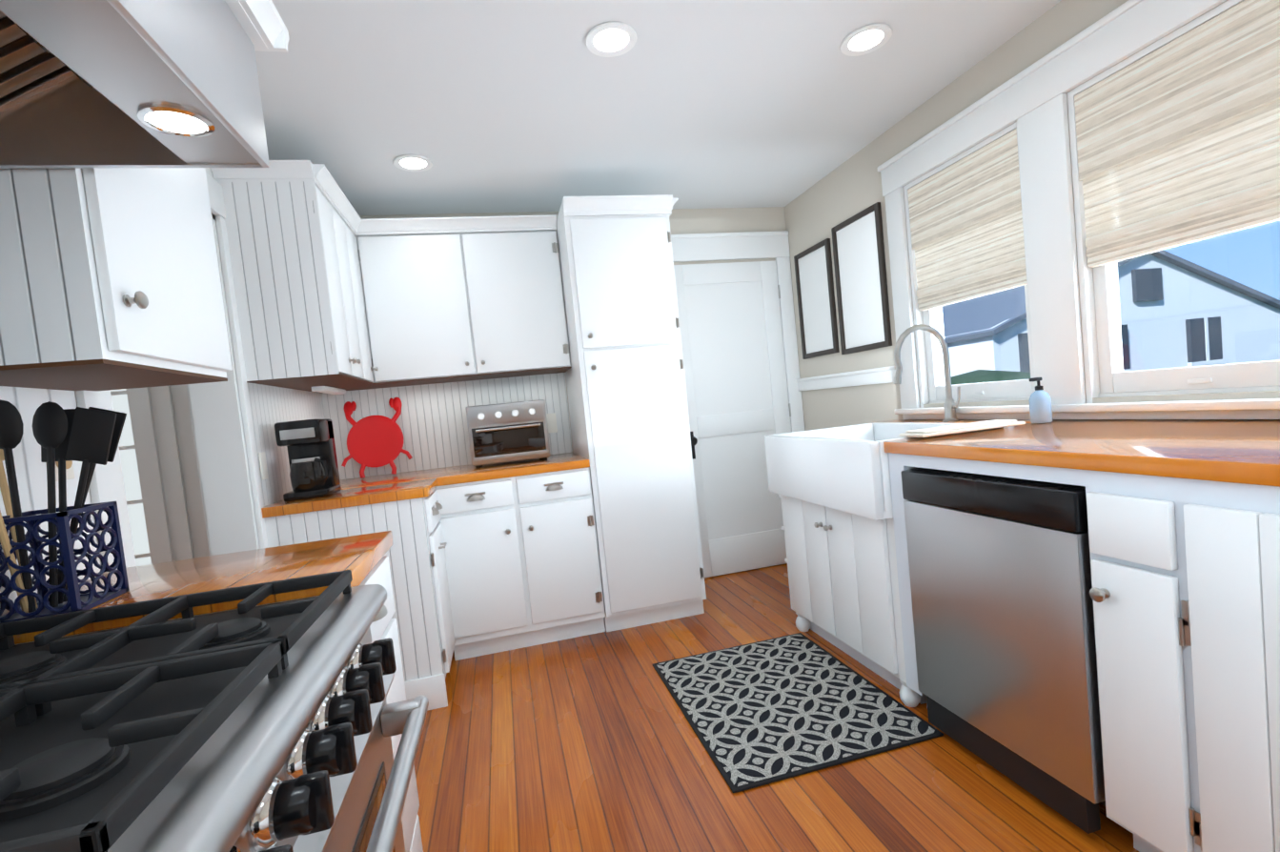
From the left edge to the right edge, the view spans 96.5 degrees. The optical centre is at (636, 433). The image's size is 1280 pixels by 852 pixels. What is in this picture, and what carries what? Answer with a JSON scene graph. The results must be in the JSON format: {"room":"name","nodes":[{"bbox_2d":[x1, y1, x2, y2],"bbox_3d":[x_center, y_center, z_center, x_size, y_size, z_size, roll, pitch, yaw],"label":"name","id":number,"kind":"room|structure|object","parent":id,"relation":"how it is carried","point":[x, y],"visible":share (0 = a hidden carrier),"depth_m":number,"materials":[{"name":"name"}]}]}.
{"room":"kitchen","nodes":[
{"label":"kitchen","id":0,"kind":"room"},
{"bbox_2d":[2,167,281,613],"bbox_3d":[-1.225,0.066,0.707,0.150,2.420,5.170,-6,3,-13],"label":"wall","id":1,"kind":"structure","parent":0,"point":[209,171],"depth_m":2.18,"materials":[{"name":"white paint"}]},
{"bbox_2d":[0,386,100,612],"bbox_3d":[-1.243,0.119,1.140,0.002,0.444,0.420,-6,3,-13],"label":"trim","id":2,"kind":"structure","parent":1,"relation":"attached to","point":[30,472],"depth_m":1.20,"materials":[{"name":"white wood"}]},
{"bbox_2d":[45,460,74,481],"bbox_3d":[-1.269,0.044,1.261,0.018,0.120,0.070,-6,3,-13],"label":"switch plate","id":3,"kind":"object","parent":1,"relation":"attached to","point":[70,473],"depth_m":1.27,"materials":[{"name":"white plastic"}]},
{"bbox_2d":[0,167,232,391],"bbox_3d":[-1.139,-0.495,1.173,0.348,0.768,0.469,-6,3,-13],"label":"upper cabinet","id":4,"kind":"object","parent":1,"relation":"attached to","point":[110,278],"visible":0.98,"depth_m":1.03,"materials":[{"name":"white wood"}]},
{"bbox_2d":[0,0,289,168],"bbox_3d":[-0.868,-0.808,0.607,0.677,0.742,0.846,-6,3,-13],"label":"range hood","id":5,"kind":"object","parent":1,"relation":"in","point":[95,84],"visible":1,"depth_m":0.89,"materials":[{"name":"white wood"}]},
{"bbox_2d":[74,172,268,574],"bbox_3d":[-1.477,0.154,1.806,0.198,2.190,0.980,-6,3,-13],"label":"trim","id":6,"kind":"structure","parent":1,"relation":"attached to","point":[222,461],"depth_m":2.17,"materials":[{"name":"white wood"}]},
{"bbox_2d":[258,451,268,479],"bbox_3d":[-1.521,0.133,2.329,0.006,0.110,0.060,-6,3,-13],"label":"switch plate","id":7,"kind":"object","parent":1,"relation":"attached to","point":[261,456],"depth_m":2.32,"materials":[{"name":"white plastic"}]},
{"bbox_2d":[246,382,327,506],"bbox_3d":[-1.628,0.032,2.710,0.002,0.504,1.024,-6,3,-13],"label":"trim","id":8,"kind":"structure","parent":1,"relation":"attached to","point":[270,405],"depth_m":2.49,"materials":[{"name":"white wood"}]},
{"bbox_2d":[212,171,366,388],"bbox_3d":[-1.463,-0.616,2.473,0.348,0.772,0.464,-6,3,-13],"label":"upper cabinet","id":9,"kind":"object","parent":1,"relation":"attached to","point":[335,294],"depth_m":2.26,"materials":[{"name":"white wood"}]},
{"bbox_2d":[294,217,378,392],"bbox_3d":[-1.544,-0.624,2.806,0.348,0.772,0.222,-6,3,-13],"label":"upper cabinet","id":10,"kind":"object","parent":1,"relation":"attached to","point":[359,286],"depth_m":2.91,"materials":[{"name":"white wood"}]},
{"bbox_2d":[169,384,209,558],"bbox_3d":[-3.152,0.120,3.629,2.540,2.420,0.150,-6,3,-13],"label":"wall","id":11,"kind":"structure","parent":0,"point":[189,467],"depth_m":3.62,"materials":[{"name":"white paint"}]},
{"bbox_2d":[110,386,194,566],"bbox_3d":[-3.376,0.281,3.474,1.040,2.160,0.045,-6,3,-13],"label":"window","id":12,"kind":"structure","parent":11,"relation":"attached to","point":[153,482],"depth_m":3.55,"materials":[{"name":"white"}]},
{"bbox_2d":[339,206,786,578],"bbox_3d":[-0.335,-0.167,3.653,3.280,2.420,0.150,-6,3,-13],"label":"wall","id":13,"kind":"structure","parent":0,"point":[683,221],"depth_m":3.75,"materials":[{"name":"beige paint"}]},
{"bbox_2d":[359,224,481,387],"bbox_3d":[-1.201,-0.677,3.173,0.536,0.772,0.347,-6,3,-13],"label":"upper cabinet","id":14,"kind":"object","parent":13,"relation":"attached to","point":[419,313],"depth_m":3.01,"materials":[{"name":"white wood"}]},
{"bbox_2d":[324,372,572,479],"bbox_3d":[-1.087,-0.056,3.395,1.382,0.504,0.002,-6,3,-13],"label":"backsplash","id":15,"kind":"structure","parent":13,"relation":"attached to","point":[431,421],"depth_m":3.37,"materials":[{"name":"white wood"}]},
{"bbox_2d":[462,224,571,379],"bbox_3d":[-0.692,-0.734,3.295,0.516,0.772,0.347,-6,3,-13],"label":"upper cabinet","id":16,"kind":"object","parent":13,"relation":"attached to","point":[517,300],"depth_m":3.13,"materials":[{"name":"white wood"}]},
{"bbox_2d":[546,412,557,433],"bbox_3d":[-0.527,-0.061,3.527,0.070,0.120,0.006,-6,3,-13],"label":"switch plate","id":17,"kind":"object","parent":13,"relation":"attached to","point":[551,419],"depth_m":3.52,"materials":[{"name":"white plastic"}]},
{"bbox_2d":[670,230,804,577],"bbox_3d":[0.645,-0.187,3.766,1.023,2.250,0.087,-6,3,-13],"label":"door","id":18,"kind":"structure","parent":13,"relation":"attached to","point":[740,349],"depth_m":3.81,"materials":[{"name":"white wood"}]},
{"bbox_2d":[254,0,1061,215],"bbox_3d":[-1.139,-1.216,1.021,5.820,0.080,6.100,-6,3,-13],"label":"ceiling","id":19,"kind":"structure","parent":0,"point":[506,106],"depth_m":2.25,"materials":[{"name":"white paint"}]},
{"bbox_2d":[392,154,432,171],"bbox_3d":[-1.042,-1.262,2.669,0.175,0.008,0.175,-4,3,32],"label":"recessed light","id":20,"kind":"object","parent":19,"relation":"in","point":[405,162],"depth_m":2.67,"materials":[{"name":"white plastic"}]},
{"bbox_2d":[585,21,637,57],"bbox_3d":[-0.084,-1.323,1.921,0.175,0.008,0.175,-4,3,32],"label":"recessed light","id":21,"kind":"object","parent":19,"relation":"in","point":[610,39],"depth_m":1.92,"materials":[{"name":"white plastic"}]},
{"bbox_2d":[840,23,892,56],"bbox_3d":[0.832,-1.423,2.068,0.175,0.008,0.175,-4,3,32],"label":"recessed light","id":22,"kind":"object","parent":19,"relation":"in","point":[866,39],"depth_m":2.06,"materials":[{"name":"white plastic"}]},
{"bbox_2d":[414,563,1138,851],"bbox_3d":[-0.888,1.258,1.141,5.820,0.060,6.100,-6,3,-13],"label":"floor","id":23,"kind":"structure","parent":0,"point":[592,742],"depth_m":1.80,"materials":[{"name":"brown wood"}]},
{"bbox_2d":[1,530,423,851],"bbox_3d":[-0.861,0.759,1.275,0.658,0.915,0.478,-6,3,-13],"label":"base cabinet","id":24,"kind":"object","parent":23,"relation":"on","point":[363,559],"visible":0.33,"depth_m":1.29,"materials":[{"name":"painted wood"},{"name":"satin nickel"}]},
{"bbox_2d":[0,399,129,623],"bbox_3d":[-1.091,0.134,1.041,0.256,0.394,0.197,-6,3,-13],"label":"utensil holder","id":25,"kind":"object","parent":24,"relation":"on","point":[90,437],"visible":1,"depth_m":1.06,"materials":[{"name":"blue metal"}]},
{"bbox_2d":[0,569,428,851],"bbox_3d":[-0.660,0.699,0.683,0.733,1.050,0.760,-6,3,-13],"label":"range","id":26,"kind":"object","parent":23,"relation":"on","point":[249,724],"visible":1,"depth_m":0.66,"materials":[{"name":"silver metal"}]},
{"bbox_2d":[262,483,459,711],"bbox_3d":[-1.178,0.740,2.528,0.628,0.896,0.390,-6,3,-13],"label":"base cabinet","id":27,"kind":"object","parent":23,"relation":"on","point":[424,614],"depth_m":2.39,"materials":[{"name":"white wood"}]},
{"bbox_2d":[261,479,440,517],"bbox_3d":[-1.217,0.275,2.490,0.636,0.040,0.392,-6,3,-13],"label":"countertop","id":28,"kind":"structure","parent":27,"relation":"on","point":[348,497],"depth_m":2.33,"materials":[{"name":"brown wood"}]},
{"bbox_2d":[274,418,341,502],"bbox_3d":[-1.400,0.109,2.454,0.188,0.330,0.235,-6,3,-13],"label":"coffee maker","id":29,"kind":"object","parent":28,"relation":"on","point":[310,444],"visible":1,"depth_m":2.38,"materials":[{"name":"black plastic"}]},
{"bbox_2d":[339,452,589,490],"bbox_3d":[-0.981,0.222,3.087,1.380,0.040,0.660,-6,3,-13],"label":"countertop","id":30,"kind":"structure","parent":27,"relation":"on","point":[568,459],"depth_m":2.94,"materials":[{"name":"brown wood"}]},
{"bbox_2d":[341,397,412,478],"bbox_3d":[-1.474,0.024,3.226,0.375,0.439,0.107,-6,3,-13],"label":"platter","id":31,"kind":"object","parent":30,"relation":"on","point":[375,440],"visible":0.98,"depth_m":3.22,"materials":[{"name":"red"}]},
{"bbox_2d":[465,399,549,467],"bbox_3d":[-0.724,0.000,3.236,0.420,0.335,0.367,-6,3,-13],"label":"toaster oven","id":32,"kind":"object","parent":30,"relation":"on","point":[501,433],"visible":1,"depth_m":3.08,"materials":[{"name":"stainless steel"},{"name":"glass"},{"name":"plastic"}]},
{"bbox_2d":[440,475,535,659],"bbox_3d":[-0.828,0.675,3.139,0.385,0.896,0.652,-6,3,-13],"label":"base cabinet","id":33,"kind":"object","parent":23,"relation":"on","point":[490,558],"depth_m":2.83,"materials":[{"name":"white wood"}]},
{"bbox_2d":[516,464,605,645],"bbox_3d":[-0.455,0.633,3.228,0.386,0.896,0.652,-6,3,-13],"label":"base cabinet","id":34,"kind":"object","parent":23,"relation":"on","point":[558,516],"depth_m":2.91,"materials":[{"name":"white wood"}]},
{"bbox_2d":[556,194,706,631],"bbox_3d":[-0.032,-0.095,3.287,0.612,2.250,0.701,-6,3,-13],"label":"pantry","id":35,"kind":"object","parent":23,"relation":"on","point":[627,402],"visible":1,"depth_m":2.98,"materials":[{"name":"white wood"}]},
{"bbox_2d":[652,632,943,792],"bbox_3d":[0.545,1.024,2.242,0.750,0.010,0.920,-6,3,-13],"label":"mat","id":36,"kind":"object","parent":23,"relation":"on","point":[757,714],"visible":1,"depth_m":2.10,"materials":[{"name":"black fabric"}]},
{"bbox_2d":[778,494,926,707],"bbox_3d":[1.153,0.600,2.564,0.766,0.700,0.960,-6,3,-13],"label":"base cabinet","id":37,"kind":"object","parent":23,"relation":"on","point":[843,580],"visible":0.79,"depth_m":2.30,"materials":[{"name":"white wood"}]},
{"bbox_2d":[1066,465,1173,851],"bbox_3d":[1.446,0.512,1.336,0.747,0.935,0.180,-6,3,-13],"label":"base cabinet","id":38,"kind":"object","parent":23,"relation":"on","point":[1124,554],"depth_m":1.25,"materials":[{"name":"white wood"}]},
{"bbox_2d":[901,467,1105,833],"bbox_3d":[1.317,0.517,1.714,0.670,0.852,0.595,-6,3,-13],"label":"dishwasher","id":39,"kind":"object","parent":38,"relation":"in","point":[1000,576],"visible":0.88,"depth_m":1.54,"materials":[{"name":"silver metal"}]},
{"bbox_2d":[1150,468,1279,851],"bbox_3d":[1.751,0.542,0.073,0.747,0.935,2.420,-6,3,-13],"label":"base cabinet","id":40,"kind":"object","parent":23,"relation":"on","point":[1184,525],"depth_m":1.09,"materials":[{"name":"white wood"}]},
{"bbox_2d":[883,419,1279,480],"bbox_3d":[1.602,0.046,0.471,0.742,0.040,3.286,-6,3,-13],"label":"countertop","id":41,"kind":"structure","parent":40,"relation":"on","point":[1225,447],"depth_m":1.43,"materials":[{"name":"brown wood"}]},
{"bbox_2d":[764,422,963,520],"bbox_3d":[1.026,0.125,2.450,0.623,0.278,0.821,-6,3,-13],"label":"sink","id":42,"kind":"object","parent":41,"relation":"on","point":[843,468],"visible":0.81,"depth_m":2.30,"materials":[{"name":"white ceramic"}]},
{"bbox_2d":[893,324,960,422],"bbox_3d":[1.262,-0.257,2.481,0.306,0.437,0.098,-6,3,-13],"label":"faucet","id":43,"kind":"object","parent":41,"relation":"on","point":[950,405],"visible":1,"depth_m":2.50,"materials":[{"name":"grey metal"}]},
{"bbox_2d":[899,419,1025,437],"bbox_3d":[1.160,-0.018,2.031,0.430,0.020,0.120,-6,3,-13],"label":"dish towel","id":44,"kind":"object","parent":41,"relation":"on","point":[959,428],"visible":1,"depth_m":1.99,"materials":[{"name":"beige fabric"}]},
{"bbox_2d":[1028,377,1052,423],"bbox_3d":[1.463,-0.121,2.071,0.068,0.165,0.066,-6,3,-13],"label":"soap bottle","id":45,"kind":"object","parent":41,"relation":"on","point":[1040,405],"visible":1,"depth_m":2.05,"materials":[{"name":"blue"}]},
{"bbox_2d":[784,0,1279,430],"bbox_3d":[1.802,-0.277,1.429,0.150,2.420,5.170,-6,3,-13],"label":"wall","id":46,"kind":"structure","parent":0,"point":[821,209],"depth_m":2.97,"materials":[{"name":"beige paint"}]},
{"bbox_2d":[793,238,835,359],"bbox_3d":[1.131,-0.827,3.600,0.022,0.680,0.390,-6,3,-13],"label":"picture frame","id":47,"kind":"object","parent":46,"relation":"attached to","point":[814,287],"depth_m":3.60,"materials":[{"name":"brown"}]},
{"bbox_2d":[796,365,896,390],"bbox_3d":[1.226,-0.318,3.429,0.029,0.085,1.009,-6,3,-13],"label":"trim","id":48,"kind":"structure","parent":46,"relation":"attached to","point":[878,375],"depth_m":3.32,"materials":[{"name":"white wood"}]},
{"bbox_2d":[828,202,892,354],"bbox_3d":[1.237,-0.826,3.158,0.022,0.740,0.420,-6,3,-13],"label":"picture frame","id":49,"kind":"object","parent":46,"relation":"attached to","point":[858,243],"depth_m":3.15,"materials":[{"name":"brown"}]},
{"bbox_2d":[877,0,1279,419],"bbox_3d":[1.581,-0.697,2.101,0.235,1.284,1.730,-6,3,-13],"label":"window","id":50,"kind":"structure","parent":46,"relation":"in","point":[1032,102],"depth_m":2.03,"materials":[{"name":"white wood"}]},
{"bbox_2d":[907,0,1279,311],"bbox_3d":[1.519,-0.868,2.083,0.033,0.588,1.417,-6,3,-13],"label":"shades","id":51,"kind":"object","parent":50,"relation":"attached to","point":[1178,141],"visible":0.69,"depth_m":1.76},
{"label":"outside","id":52,"kind":"structure","parent":0,"visible":0},
{"bbox_2d":[941,249,1279,385],"bbox_3d":[29.361,-3.099,11.835,58.100,7.861,70.000,-6,3,-13],"label":"houses","id":53,"kind":"structure","parent":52,"point":[994,366],"depth_m":10.16,"materials":[{"name":"white"}]}
]}

